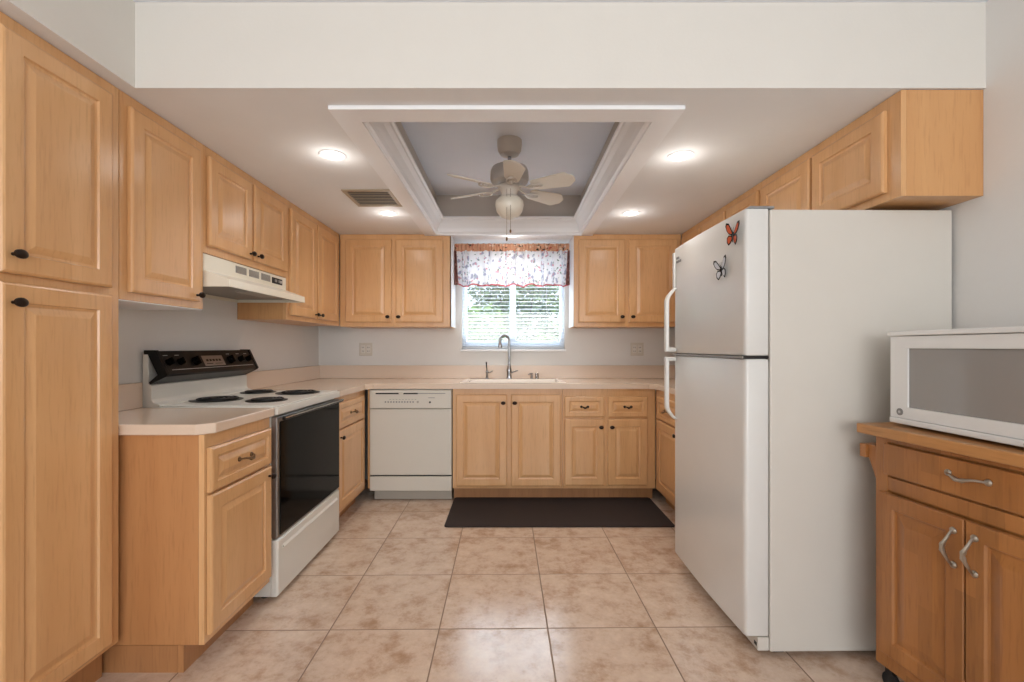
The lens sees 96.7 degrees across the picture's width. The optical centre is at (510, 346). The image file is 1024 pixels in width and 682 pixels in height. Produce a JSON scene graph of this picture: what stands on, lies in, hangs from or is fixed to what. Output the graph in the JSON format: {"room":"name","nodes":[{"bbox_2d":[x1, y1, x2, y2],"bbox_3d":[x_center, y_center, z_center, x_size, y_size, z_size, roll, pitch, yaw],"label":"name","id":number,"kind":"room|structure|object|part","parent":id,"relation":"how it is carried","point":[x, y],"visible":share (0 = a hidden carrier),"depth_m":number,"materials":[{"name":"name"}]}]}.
{"room":"kitchen","nodes":[
{"label":"kitchen","id":0,"kind":"room"},
{"bbox_2d":[118,298,318,383],"bbox_3d":[-1.780,-0.028,0.540,0.120,2.425,7.080,0,0,0],"label":"wall","id":1,"kind":"structure","parent":0,"point":[273,346],"depth_m":2.61,"materials":[{"name":"paint"}]},
{"bbox_2d":[118,383,142,410],"bbox_3d":[-1.710,0.222,1.879,0.019,0.116,0.449,0,0,0],"label":"backsplash","id":2,"kind":"structure","parent":1,"relation":"attached to","point":[130,395],"depth_m":2.04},
{"bbox_2d":[118,90,205,309],"bbox_3d":[-1.538,-0.549,1.863,0.361,0.760,0.445,0,0,0],"label":"upper cabinet","id":3,"kind":"object","parent":1,"relation":"attached to","point":[160,166],"visible":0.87,"depth_m":1.80,"materials":[{"name":"brown wood"}]},
{"bbox_3d":[-1.565,-0.171,1.864,0.305,0.004,0.444,0,0,0],"label":"panel","id":4,"kind":"part","parent":3,"relation":"part of","materials":[{"name":"paint"}]},
{"bbox_3d":[-1.374,-0.230,2.018,0.032,0.026,0.036,0,0,0],"label":"knob","id":5,"kind":"part","parent":3,"relation":"part of","materials":[{"name":"brown metal"}]},
{"bbox_2d":[203,145,286,277],"bbox_3d":[-1.538,-0.681,2.474,0.361,0.495,0.772,0,0,0],"label":"upper cabinet","id":6,"kind":"object","parent":1,"relation":"attached to","point":[245,220],"visible":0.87,"depth_m":2.35,"materials":[{"name":"brown wood"}]},
{"bbox_3d":[-1.399,-0.677,2.283,0.019,0.415,0.350,0,0,0],"label":"door","id":7,"kind":"part","parent":6,"relation":"part of","materials":[{"name":"brown wood"}]},
{"bbox_2d":[203,253,304,302],"bbox_3d":[-1.504,-0.354,2.473,0.429,0.153,0.768,0,0,0],"label":"range hood","id":8,"kind":"object","parent":6,"relation":"attached to","point":[224,280],"visible":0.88,"depth_m":2.42,"materials":[{"name":"beige metal"}]},
{"bbox_2d":[236,266,246,274],"bbox_3d":[-1.408,-0.400,2.381,0.002,0.030,0.089,0,0,0],"label":"vent grille","id":9,"kind":"object","parent":8,"relation":"attached to","point":[240,270],"depth_m":2.38,"materials":[{"name":"grey plastic"}]},
{"bbox_2d":[249,270,258,278],"bbox_3d":[-1.409,-0.400,2.502,0.001,0.036,0.095,0,0,0],"label":"vent grille","id":10,"kind":"object","parent":8,"relation":"attached to","point":[253,274],"depth_m":2.50,"materials":[{"name":"grey plastic"}]},
{"bbox_2d":[261,273,269,281],"bbox_3d":[-1.409,-0.400,2.622,0.001,0.036,0.095,0,0,0],"label":"vent grille","id":11,"kind":"object","parent":8,"relation":"attached to","point":[265,277],"depth_m":2.62,"materials":[{"name":"grey plastic"}]},
{"bbox_2d":[272,277,281,284],"bbox_3d":[-1.408,-0.397,2.747,0.004,0.035,0.115,0,0,0],"label":"switch plate","id":12,"kind":"object","parent":8,"relation":"attached to","point":[275,280],"depth_m":2.74,"materials":[{"name":"black plastic"}]},
{"bbox_3d":[-1.399,-0.677,2.657,0.019,0.415,0.362,0,0,0],"label":"door","id":13,"kind":"part","parent":6,"relation":"part of","materials":[{"name":"brown wood"}]},
{"bbox_2d":[237,200,338,325],"bbox_3d":[-1.538,-0.551,3.304,0.361,0.756,0.885,0,0,0],"label":"upper cabinet","id":14,"kind":"object","parent":1,"relation":"attached to","point":[312,273],"visible":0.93,"depth_m":3.13,"materials":[{"name":"brown wood"}]},
{"bbox_3d":[-1.399,-0.543,3.083,0.019,0.683,0.377,0,0,0],"label":"door","id":15,"kind":"part","parent":14,"relation":"part of","materials":[{"name":"brown wood"}]},
{"bbox_3d":[-1.399,-0.543,3.491,0.019,0.683,0.397,0,0,0],"label":"door","id":16,"kind":"part","parent":14,"relation":"part of","materials":[{"name":"brown wood"}]},
{"bbox_2d":[0,0,987,242],"bbox_3d":[-0.005,-1.145,0.540,3.669,0.429,7.360,0,0,0],"label":"ceiling","id":17,"kind":"structure","parent":0,"point":[760,84],"depth_m":1.64,"materials":[{"name":"paint"}]},
{"bbox_2d":[319,150,345,160],"bbox_3d":[-0.862,-0.928,2.206,0.126,0.006,0.126,0,0,0],"label":"recessed light","id":18,"kind":"object","parent":17,"relation":"in","point":[333,155],"visible":1,"depth_m":2.20,"materials":[{"name":"glass"}]},
{"bbox_2d":[341,189,402,206],"bbox_3d":[-0.855,-0.927,2.840,0.292,0.008,0.316,0,0,0],"label":"ceiling vent","id":19,"kind":"object","parent":17,"relation":"in","point":[360,197],"visible":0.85,"depth_m":2.83,"materials":[{"name":"metal"}]},
{"bbox_2d":[379,210,396,215],"bbox_3d":[-0.851,-0.928,3.161,0.126,0.006,0.126,0,0,0],"label":"recessed light","id":20,"kind":"object","parent":17,"relation":"in","point":[384,212],"visible":1,"depth_m":3.16,"materials":[{"name":"glass"}]},
{"bbox_2d":[328,105,684,235],"bbox_3d":[-0.015,-0.984,2.749,1.376,0.137,1.995,0,0,0],"label":"trim","id":21,"kind":"structure","parent":17,"relation":"attached to","point":[373,129],"depth_m":2.19,"materials":[{"name":"paint"}]},
{"bbox_2d":[447,135,574,240],"bbox_3d":[-0.006,-0.929,2.735,0.748,0.620,0.816,0,0,0],"label":"ceiling fan","id":22,"kind":"object","parent":17,"relation":"hanging from","point":[509,175],"visible":1,"depth_m":2.67,"materials":[{"name":"silver metal"}]},
{"bbox_3d":[-0.255,-0.950,2.856,0.264,0.006,0.124,0,18,26],"label":"blade","id":23,"kind":"part","parent":22,"relation":"part of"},
{"bbox_3d":[-0.235,-0.950,2.579,0.264,0.006,0.124,0,18,-34],"label":"blade","id":24,"kind":"part","parent":22,"relation":"part of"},
{"bbox_3d":[-0.006,-0.826,2.735,0.172,0.126,0.172,0,0,0],"label":"lamp shade","id":25,"kind":"part","parent":22,"relation":"part of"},
{"bbox_3d":[0.000,-0.795,2.655,0.012,0.260,0.011,0,0,0],"label":"pull chain","id":26,"kind":"part","parent":22,"relation":"part of","materials":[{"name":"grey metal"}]},
{"bbox_3d":[0.014,-0.950,2.459,0.124,0.006,0.264,18,-1,-4],"label":"blade","id":27,"kind":"part","parent":22,"relation":"part of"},
{"bbox_3d":[0.223,-0.950,2.891,0.264,0.006,0.124,0,-18,-34],"label":"blade","id":28,"kind":"part","parent":22,"relation":"part of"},
{"bbox_3d":[0.243,-0.950,2.614,0.264,0.006,0.124,0,-18,26],"label":"blade","id":29,"kind":"part","parent":22,"relation":"part of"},
{"bbox_2d":[622,210,639,215],"bbox_3d":[0.837,-0.928,3.161,0.126,0.006,0.126,0,0,0],"label":"recessed light","id":30,"kind":"object","parent":17,"relation":"in","point":[632,212],"visible":1,"depth_m":3.16,"materials":[{"name":"glass"}]},
{"bbox_2d":[667,150,693,161],"bbox_3d":[0.828,-0.928,2.215,0.126,0.006,0.126,0,0,0],"label":"recessed light","id":31,"kind":"object","parent":17,"relation":"in","point":[683,155],"visible":1,"depth_m":2.21,"materials":[{"name":"glass"}]},
{"bbox_2d":[319,243,675,478],"bbox_3d":[-0.005,-0.028,4.150,3.669,2.425,0.140,0,0,0],"label":"wall","id":32,"kind":"structure","parent":0,"point":[338,345],"depth_m":4.08,"materials":[{"name":"paint"}]},
{"bbox_2d":[359,343,371,355],"bbox_3d":[-1.296,0.020,4.075,0.116,0.116,0.008,0,0,0],"label":"wall outlet","id":33,"kind":"object","parent":32,"relation":"attached to","point":[365,349],"visible":1,"depth_m":4.07,"materials":[{"name":"plastic"}]},
{"bbox_2d":[361,345,364,352],"bbox_3d":[-1.320,0.020,4.073,0.034,0.068,0.002,0,0,0],"label":"socket","id":34,"kind":"object","parent":33,"relation":"attached to","point":[362,346],"depth_m":4.07,"materials":[{"name":"plastic"}]},
{"bbox_2d":[366,345,369,352],"bbox_3d":[-1.272,0.020,4.073,0.034,0.068,0.002,0,0,0],"label":"socket","id":35,"kind":"object","parent":33,"relation":"attached to","point":[367,346],"depth_m":4.07,"materials":[{"name":"plastic"}]},
{"bbox_2d":[340,234,455,327],"bbox_3d":[-0.948,-0.548,3.889,0.916,0.761,0.379,0,0,0],"label":"upper cabinet","id":36,"kind":"object","parent":32,"relation":"attached to","point":[387,280],"visible":0.98,"depth_m":3.73,"materials":[{"name":"brown wood"}]},
{"bbox_3d":[-1.165,-0.543,3.741,0.379,0.683,0.019,0,0,0],"label":"door","id":37,"kind":"part","parent":36,"relation":"part of","materials":[{"name":"brown wood"}]},
{"bbox_3d":[-0.750,-0.543,3.741,0.389,0.683,0.019,0,0,0],"label":"door","id":38,"kind":"part","parent":36,"relation":"part of","materials":[{"name":"brown wood"}]},
{"bbox_3d":[-0.492,-0.548,3.925,0.002,0.759,0.307,0,0,0],"label":"panel","id":39,"kind":"part","parent":36,"relation":"part of","materials":[{"name":"paint"}]},
{"bbox_2d":[460,285,565,350],"bbox_3d":[0.025,-0.417,4.129,0.944,0.915,0.142,0,0,0],"label":"window","id":40,"kind":"structure","parent":32,"relation":"in","point":[512,287],"depth_m":4.13,"materials":[{"name":"plastic"}]},
{"bbox_2d":[454,243,569,287],"bbox_3d":[0.013,-0.714,3.997,1.006,0.382,0.096,0,0,0],"label":"valance","id":41,"kind":"object","parent":40,"relation":"hanging from","point":[522,265],"visible":1,"depth_m":3.98,"materials":[{"name":"fabric"}]},
{"bbox_3d":[0.025,0.030,4.093,0.944,0.019,0.070,0,0,0],"label":"sill","id":42,"kind":"part","parent":40,"relation":"part of","materials":[{"name":"paint"}]},
{"bbox_2d":[463,294,563,348],"bbox_3d":[0.025,-0.429,4.106,0.908,0.887,0.040,0,0,0],"label":"window blind","id":43,"kind":"object","parent":40,"relation":"attached to","point":[463,294],"visible":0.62,"depth_m":4.09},
{"bbox_3d":[0.025,0.007,4.106,0.908,0.014,0.024,0,0,0],"label":"rail","id":44,"kind":"part","parent":43,"relation":"part of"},
{"bbox_2d":[569,234,680,327],"bbox_3d":[0.964,-0.548,3.889,0.885,0.761,0.379,0,0,0],"label":"upper cabinet","id":45,"kind":"object","parent":32,"relation":"attached to","point":[617,280],"visible":0.92,"depth_m":3.73,"materials":[{"name":"brown wood"}]},
{"bbox_3d":[0.523,-0.548,3.925,0.002,0.759,0.307,0,0,0],"label":"panel","id":46,"kind":"part","parent":45,"relation":"part of","materials":[{"name":"paint"}]},
{"bbox_3d":[0.751,-0.543,3.741,0.382,0.683,0.019,0,0,0],"label":"door","id":47,"kind":"part","parent":45,"relation":"part of","materials":[{"name":"brown wood"}]},
{"bbox_3d":[1.173,-0.543,3.741,0.399,0.683,0.019,0,0,0],"label":"door","id":48,"kind":"part","parent":45,"relation":"part of","materials":[{"name":"brown wood"}]},
{"bbox_2d":[631,343,643,355],"bbox_3d":[1.134,0.020,4.075,0.116,0.116,0.008,0,0,0],"label":"wall outlet","id":49,"kind":"object","parent":32,"relation":"attached to","point":[637,349],"visible":1,"depth_m":4.07,"materials":[{"name":"plastic"}]},
{"bbox_2d":[638,345,641,352],"bbox_3d":[1.158,0.020,4.073,0.034,0.068,0.002,0,0,0],"label":"socket","id":50,"kind":"object","parent":49,"relation":"attached to","point":[639,346],"depth_m":4.07,"materials":[{"name":"plastic"}]},
{"bbox_2d":[96,479,904,681],"bbox_3d":[0.000,1.235,0.350,4.400,0.100,7.900,0,0,0],"label":"floor","id":51,"kind":"structure","parent":0,"point":[396,594],"depth_m":1.98,"materials":[{"name":"tile"}]},
{"bbox_2d":[0,11,117,681],"bbox_3d":[-1.538,0.128,1.419,0.361,2.114,0.436,0,0,0],"label":"pantry cabinet","id":52,"kind":"object","parent":51,"relation":"on","point":[59,118],"visible":1,"depth_m":1.39,"materials":[{"name":"brown wood"}]},
{"bbox_3d":[-1.374,-0.125,1.272,0.032,0.026,0.036,0,0,0],"label":"knob","id":53,"kind":"part","parent":52,"relation":"part of","materials":[{"name":"brown metal"}]},
{"bbox_3d":[-1.374,-0.260,1.272,0.032,0.026,0.036,0,0,0],"label":"knob","id":54,"kind":"part","parent":52,"relation":"part of","materials":[{"name":"brown metal"}]},
{"bbox_3d":[-1.399,0.429,1.419,0.019,1.221,0.350,0,0,0],"label":"door","id":55,"kind":"part","parent":52,"relation":"part of","materials":[{"name":"brown wood"}]},
{"bbox_3d":[-1.399,-0.547,1.419,0.019,0.680,0.350,0,0,0],"label":"door","id":56,"kind":"part","parent":52,"relation":"part of","materials":[{"name":"brown wood"}]},
{"bbox_2d":[102,418,276,672],"bbox_3d":[-1.388,0.752,1.880,0.661,0.865,0.450,0,0,0],"label":"base cabinet","id":57,"kind":"object","parent":51,"relation":"on","point":[194,511],"visible":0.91,"depth_m":1.66,"materials":[{"name":"brown wood"}]},
{"bbox_2d":[118,383,273,434],"bbox_3d":[-1.405,0.241,1.872,0.629,0.155,0.464,0,0,0],"label":"countertop","id":58,"kind":"structure","parent":57,"relation":"on","point":[133,419],"depth_m":1.82,"materials":[{"name":"laminate"}]},
{"bbox_3d":[-1.104,0.453,1.879,0.019,0.165,0.422,0,0,0],"label":"drawer","id":59,"kind":"part","parent":57,"relation":"part of","materials":[{"name":"brown wood"}]},
{"bbox_3d":[-1.104,0.799,1.879,0.019,0.511,0.422,0,0,0],"label":"door","id":60,"kind":"part","parent":57,"relation":"part of","materials":[{"name":"brown wood"}]},
{"bbox_3d":[-1.076,0.454,1.879,0.037,0.023,0.105,0,0,0],"label":"handle","id":61,"kind":"part","parent":57,"relation":"part of","materials":[{"name":"grey metal"}]},
{"bbox_3d":[-1.079,0.585,2.062,0.032,0.026,0.036,0,0,0],"label":"knob","id":62,"kind":"part","parent":57,"relation":"part of","materials":[{"name":"brown metal"}]},
{"bbox_2d":[142,349,343,597],"bbox_3d":[-1.383,0.600,2.497,0.664,1.170,0.770,0,0,0],"label":"electric stove","id":63,"kind":"object","parent":51,"relation":"on","point":[304,425],"visible":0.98,"depth_m":2.35,"materials":[{"name":"white metal"}]},
{"bbox_3d":[-1.614,0.068,2.162,0.026,0.034,0.034,-27,0,0],"label":"control knob","id":64,"kind":"part","parent":63,"relation":"part of","materials":[{"name":"black plastic"}]},
{"bbox_3d":[-1.614,0.068,2.237,0.026,0.034,0.034,-27,0,0],"label":"control knob","id":65,"kind":"part","parent":63,"relation":"part of","materials":[{"name":"black plastic"}]},
{"bbox_3d":[-1.614,0.068,2.347,0.026,0.045,0.046,-27,0,0],"label":"control knob","id":66,"kind":"part","parent":63,"relation":"part of","materials":[{"name":"black plastic"}]},
{"bbox_3d":[-1.651,0.097,2.497,0.105,0.155,0.729,0,0,0],"label":"control panel","id":67,"kind":"part","parent":63,"relation":"part of","materials":[{"name":"black plastic"}]},
{"bbox_3d":[-1.525,0.272,2.362,0.244,0.004,0.244,0,0,0],"label":"burner","id":68,"kind":"part","parent":63,"relation":"part of","materials":[{"name":"black metal"}]},
{"bbox_3d":[-1.614,0.068,2.637,0.026,0.045,0.046,-27,0,0],"label":"control knob","id":69,"kind":"part","parent":63,"relation":"part of","materials":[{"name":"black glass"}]},
{"bbox_2d":[142,390,339,414],"bbox_3d":[-1.397,0.295,2.497,0.635,0.042,0.768,0,0,0],"label":"cooktop","id":70,"kind":"object","parent":63,"relation":"in","point":[284,402],"depth_m":2.33,"materials":[{"name":"white metal"}]},
{"bbox_3d":[-1.614,0.068,2.732,0.026,0.034,0.034,-27,0,0],"label":"control knob","id":71,"kind":"part","parent":63,"relation":"part of","materials":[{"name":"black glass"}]},
{"bbox_3d":[-1.614,0.068,2.810,0.026,0.034,0.034,-27,0,0],"label":"control knob","id":72,"kind":"part","parent":63,"relation":"part of","materials":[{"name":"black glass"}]},
{"bbox_3d":[-1.525,0.272,2.752,0.196,0.004,0.196,0,0,0],"label":"burner","id":73,"kind":"part","parent":63,"relation":"part of","materials":[{"name":"black plastic"}]},
{"bbox_3d":[-1.250,0.272,2.334,0.196,0.004,0.196,0,0,0],"label":"burner","id":74,"kind":"part","parent":63,"relation":"part of","materials":[{"name":"black plastic"}]},
{"bbox_3d":[-1.270,0.272,2.717,0.244,0.004,0.244,0,0,0],"label":"burner","id":75,"kind":"part","parent":63,"relation":"part of","materials":[{"name":"black plastic"}]},
{"bbox_3d":[-1.097,1.032,2.497,0.031,0.263,0.762,0,0,0],"label":"storage drawer","id":76,"kind":"part","parent":63,"relation":"part of","materials":[{"name":"metal"}]},
{"bbox_3d":[-1.099,0.610,2.497,0.028,0.566,0.762,0,0,0],"label":"oven door","id":77,"kind":"part","parent":63,"relation":"part of","materials":[{"name":"glass"}]},
{"bbox_3d":[-1.083,0.617,2.505,0.004,0.533,0.734,0,0,0],"label":"door glass","id":78,"kind":"part","parent":63,"relation":"part of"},
{"bbox_3d":[-1.067,0.335,2.502,0.028,0.016,0.740,0,0,0],"label":"door handle","id":79,"kind":"part","parent":63,"relation":"part of","materials":[{"name":"black plastic"}]},
{"bbox_2d":[334,389,370,516],"bbox_3d":[-1.388,0.752,3.199,0.661,0.865,0.621,0,0,0],"label":"base cabinet","id":80,"kind":"object","parent":51,"relation":"on","point":[352,408],"visible":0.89,"depth_m":3.16,"materials":[{"name":"brown wood"}]},
{"bbox_3d":[-1.104,0.797,3.163,0.019,0.516,0.515,0,0,0],"label":"door","id":81,"kind":"part","parent":80,"relation":"part of","materials":[{"name":"brown wood"}]},
{"bbox_3d":[-1.104,0.447,3.163,0.019,0.167,0.515,0,0,0],"label":"drawer","id":82,"kind":"part","parent":80,"relation":"part of","materials":[{"name":"brown wood"}]},
{"bbox_2d":[370,389,452,498],"bbox_3d":[-0.761,0.751,3.749,0.625,0.860,0.602,0,0,0],"label":"dishwasher","id":83,"kind":"object","parent":51,"relation":"on","point":[411,430],"visible":0.98,"depth_m":3.47,"materials":[{"name":"metal"}]},
{"bbox_3d":[-0.761,0.725,3.478,0.623,0.505,0.023,0,0,0],"label":"door panel","id":84,"kind":"part","parent":83,"relation":"part of","materials":[{"name":"metal"}]},
{"bbox_3d":[-0.761,0.398,3.475,0.623,0.141,0.030,0,0,0],"label":"control panel","id":85,"kind":"part","parent":83,"relation":"part of","materials":[{"name":"plastic"}]},
{"bbox_3d":[-0.761,1.042,3.479,0.623,0.110,0.022,0,0,0],"label":"access panel","id":86,"kind":"part","parent":83,"relation":"part of","materials":[{"name":"metal"}]},
{"bbox_2d":[453,389,562,497],"bbox_3d":[-0.022,0.752,3.758,0.842,0.865,0.640,0,0,0],"label":"base cabinet","id":87,"kind":"object","parent":51,"relation":"on","point":[507,442],"visible":0.97,"depth_m":3.47,"materials":[{"name":"brown wood"}]},
{"bbox_3d":[-0.222,0.714,3.479,0.390,0.701,0.019,0,0,0],"label":"door","id":88,"kind":"part","parent":87,"relation":"part of","materials":[{"name":"brown wood"}]},
{"bbox_3d":[0.194,0.714,3.479,0.380,0.701,0.019,0,0,0],"label":"door","id":89,"kind":"part","parent":87,"relation":"part of","materials":[{"name":"brown wood"}]},
{"bbox_2d":[444,497,674,526],"bbox_3d":[0.324,1.180,3.272,1.522,0.010,0.575,0,0,0],"label":"kitchen mat","id":90,"kind":"object","parent":51,"relation":"on","point":[464,511],"visible":1,"depth_m":3.25,"materials":[{"name":"rubber"}]},
{"bbox_2d":[561,389,654,497],"bbox_3d":[0.756,0.752,3.756,0.710,0.865,0.645,0,0,0],"label":"base cabinet","id":91,"kind":"object","parent":51,"relation":"on","point":[609,434],"visible":0.95,"depth_m":3.47,"materials":[{"name":"brown wood"}]},
{"bbox_3d":[0.565,0.456,3.479,0.304,0.158,0.019,0,0,0],"label":"drawer","id":92,"kind":"part","parent":91,"relation":"part of","materials":[{"name":"brown wood"}]},
{"bbox_3d":[0.565,0.804,3.479,0.304,0.506,0.019,0,0,0],"label":"door","id":93,"kind":"part","parent":91,"relation":"part of","materials":[{"name":"brown wood"}]},
{"bbox_3d":[0.895,0.456,3.479,0.303,0.158,0.019,0,0,0],"label":"drawer","id":94,"kind":"part","parent":91,"relation":"part of","materials":[{"name":"brown wood"}]},
{"bbox_3d":[0.895,0.804,3.479,0.303,0.506,0.019,0,0,0],"label":"door","id":95,"kind":"part","parent":91,"relation":"part of","materials":[{"name":"brown wood"}]},
{"bbox_2d":[656,390,674,509],"bbox_3d":[1.383,0.752,2.994,0.650,0.865,0.986,0,0,0],"label":"base cabinet","id":96,"kind":"object","parent":51,"relation":"on","point":[665,424],"visible":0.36,"depth_m":3.21,"materials":[{"name":"brown wood"}]},
{"bbox_2d":[246,365,674,396],"bbox_3d":[-0.005,0.241,3.289,3.427,0.155,1.579,0,0,0],"label":"countertop","id":97,"kind":"structure","parent":96,"relation":"on","point":[346,379],"depth_m":3.99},
{"bbox_2d":[485,362,492,378],"bbox_3d":[-0.188,0.205,3.980,0.070,0.150,0.036,0,0,0],"label":"water tap","id":98,"kind":"object","parent":97,"relation":"on","point":[487,372],"visible":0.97,"depth_m":3.97,"materials":[{"name":"silver metal"}]},
{"bbox_2d":[498,334,517,378],"bbox_3d":[-0.028,0.085,3.966,0.177,0.390,0.064,0,0,-17],"label":"kitchen faucet","id":99,"kind":"object","parent":97,"relation":"on","point":[509,371],"visible":0.98,"depth_m":3.96,"materials":[{"name":"silver metal"}]},
{"bbox_3d":[-0.051,0.015,3.954,0.109,0.250,0.021,0,0,-28],"label":"spout","id":100,"kind":"part","parent":99,"relation":"part of","materials":[{"name":"silver metal"}]},
{"bbox_2d":[460,379,565,382],"bbox_3d":[0.020,0.367,3.725,0.820,0.186,0.400,0,0,0],"label":"sink","id":101,"kind":"object","parent":97,"relation":"in","point":[464,380],"visible":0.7,"depth_m":3.88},
{"bbox_3d":[1.104,0.453,3.185,0.019,0.165,0.450,0,0,0],"label":"drawer","id":102,"kind":"part","parent":96,"relation":"part of","materials":[{"name":"brown wood"}]},
{"bbox_3d":[1.104,0.799,3.185,0.019,0.511,0.450,0,0,0],"label":"door","id":103,"kind":"part","parent":96,"relation":"part of","materials":[{"name":"brown wood"}]},
{"bbox_2d":[664,206,951,651],"bbox_3d":[1.260,0.322,2.107,0.862,1.726,0.737,0,0,-1],"label":"refrigerator","id":104,"kind":"object","parent":51,"relation":"on","point":[779,359],"visible":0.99,"depth_m":1.74,"materials":[{"name":"metal"}]},
{"bbox_3d":[0.857,0.219,2.436,0.063,0.332,0.032,0,0,-1],"label":"handle","id":105,"kind":"part","parent":104,"relation":"part of","materials":[{"name":"plastic"}]},
{"bbox_3d":[0.857,-0.145,2.436,0.063,0.340,0.032,0,0,-1],"label":"handle","id":106,"kind":"part","parent":104,"relation":"part of","materials":[{"name":"plastic"}]},
{"bbox_3d":[0.880,-0.410,2.447,0.010,0.190,0.024,0,0,-1],"label":"handle trim","id":107,"kind":"part","parent":104,"relation":"part of","materials":[{"name":"plastic"}]},
{"bbox_2d":[713,255,725,279],"bbox_3d":[0.873,-0.328,1.893,0.008,0.098,0.086,0,0,-9],"label":"butterfly magnet","id":108,"kind":"object","parent":104,"relation":"attached to","point":[722,270],"visible":1,"depth_m":1.89,"materials":[{"name":"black plastic"}]},
{"bbox_3d":[0.933,0.577,2.104,0.100,1.061,0.731,0,0,-1],"label":"fridge door","id":109,"kind":"part","parent":104,"relation":"part of","materials":[{"name":"metal"}]},
{"bbox_3d":[0.933,-0.248,2.104,0.100,0.563,0.731,0,0,-1],"label":"freezer door","id":110,"kind":"part","parent":104,"relation":"part of","materials":[{"name":"metal"}]},
{"bbox_2d":[725,220,739,245],"bbox_3d":[0.873,-0.447,1.784,0.009,0.096,0.086,0,0,-9],"label":"butterfly magnet","id":111,"kind":"object","parent":104,"relation":"attached to","point":[733,237],"visible":1,"depth_m":1.79,"materials":[{"name":"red plastic"}]},
{"bbox_2d":[857,422,1023,681],"bbox_3d":[1.456,0.728,1.331,0.400,0.913,0.701,0,0,-6],"label":"kitchen cart","id":112,"kind":"object","parent":51,"relation":"on","point":[950,507],"visible":0.98,"depth_m":1.35,"materials":[{"name":"brown wood"}]},
{"bbox_3d":[1.291,0.769,1.436,0.018,0.548,0.268,0,0,-6],"label":"door","id":113,"kind":"part","parent":112,"relation":"part of","materials":[{"name":"brown wood"}]},
{"bbox_3d":[1.274,0.585,1.328,0.038,0.120,0.020,0,0,1],"label":"handle","id":114,"kind":"part","parent":112,"relation":"part of","materials":[{"name":"silver metal"}]},
{"bbox_3d":[1.310,0.383,1.301,0.006,0.105,0.532,0,0,-6],"label":"drawer","id":115,"kind":"part","parent":112,"relation":"part of","materials":[{"name":"brown wood"}]},
{"bbox_2d":[887,326,1023,446],"bbox_3d":[1.499,0.108,1.285,0.351,0.325,0.626,0,0,-1],"label":"microwave oven","id":116,"kind":"object","parent":112,"relation":"on","point":[969,382],"visible":1,"depth_m":1.34,"materials":[{"name":"grey plastic"}]},
{"bbox_3d":[1.499,-0.046,1.285,0.351,0.016,0.626,0,0,-1],"label":"lid","id":117,"kind":"part","parent":116,"relation":"part of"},
{"bbox_3d":[1.289,0.375,1.299,0.037,0.023,0.125,0,0,-6],"label":"handle","id":118,"kind":"part","parent":112,"relation":"part of","materials":[{"name":"silver metal"}]},
{"bbox_3d":[1.280,0.585,1.272,0.038,0.120,0.020,0,0,1],"label":"handle","id":119,"kind":"part","parent":112,"relation":"part of","materials":[{"name":"silver metal"}]},
{"bbox_3d":[1.318,0.769,1.165,0.018,0.548,0.268,0,0,-6],"label":"door","id":120,"kind":"part","parent":112,"relation":"part of","materials":[{"name":"brown wood"}]},
{"bbox_2d":[940,0,1023,328],"bbox_3d":[1.769,-0.028,0.540,0.120,2.425,7.080,0,0,0],"label":"wall","id":121,"kind":"structure","parent":0,"point":[988,229],"depth_m":1.60,"materials":[{"name":"paint"}]},
{"bbox_2d":[681,182,761,244],"bbox_3d":[1.533,-0.548,3.151,0.350,0.761,1.191,0,0,0],"label":"upper cabinet","id":122,"kind":"object","parent":121,"relation":"attached to","point":[752,197],"visible":0.06,"depth_m":2.92,"materials":[{"name":"brown wood"}]},
{"bbox_3d":[1.399,-0.543,3.534,0.019,0.683,0.353,0,0,0],"label":"door","id":123,"kind":"part","parent":122,"relation":"part of","materials":[{"name":"brown wood"}]},
{"bbox_3d":[1.399,-0.543,3.148,0.019,0.683,0.373,0,0,0],"label":"door","id":124,"kind":"part","parent":122,"relation":"part of","materials":[{"name":"brown wood"}]},
{"bbox_3d":[1.399,-0.543,2.757,0.019,0.683,0.365,0,0,0],"label":"door","id":125,"kind":"part","parent":122,"relation":"part of","materials":[{"name":"brown wood"}]},
{"bbox_2d":[761,90,982,209],"bbox_3d":[1.533,-0.738,2.099,0.350,0.383,0.911,0,0,0],"label":"upper cabinet","id":126,"kind":"object","parent":121,"relation":"attached to","point":[915,149],"visible":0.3,"depth_m":1.68,"materials":[{"name":"brown wood"}]},
{"bbox_3d":[1.399,-0.730,2.326,0.019,0.306,0.408,0,0,0],"label":"door","id":127,"kind":"part","parent":126,"relation":"part of","materials":[{"name":"brown wood"}]},
{"bbox_3d":[1.399,-0.730,1.902,0.019,0.306,0.404,0,0,0],"label":"door","id":128,"kind":"part","parent":126,"relation":"part of","materials":[{"name":"brown wood"}]},
{"label":"outside","id":129,"kind":"structure","parent":0,"visible":0},
{"bbox_3d":[0.000,1.370,10.150,18.000,0.130,11.700,0,0,0],"label":"ground","id":130,"kind":"structure","parent":129,"visible":0},
{"bbox_2d":[467,302,508,340],"bbox_3d":[-1.209,0.202,6.596,2.384,2.214,1.526,0,0,-24],"label":"shrub","id":131,"kind":"object","parent":130,"relation":"on","point":[471,321],"visible":0.05,"depth_m":6.54,"materials":[{"name":"green plant"}]},
{"bbox_2d":[467,285,558,340],"bbox_3d":[0.476,-0.601,9.844,3.189,3.817,3.744,0,0,31],"label":"tree","id":132,"kind":"object","parent":130,"relation":"on","point":[531,289],"visible":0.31,"depth_m":9.71,"materials":[{"name":"green plant"}]},
{"bbox_3d":[0.246,0.025,9.919,1.200,2.564,0.898,0,0,0],"label":"stem","id":133,"kind":"part","parent":132,"relation":"part of","materials":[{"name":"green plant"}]},
{"bbox_2d":[532,298,558,340],"bbox_3d":[1.332,0.223,6.876,2.281,2.172,2.242,0,0,35],"label":"shrub","id":134,"kind":"object","parent":130,"relation":"on","point":[554,324],"visible":0.02,"depth_m":6.71,"materials":[{"name":"green plant"}]}
]}

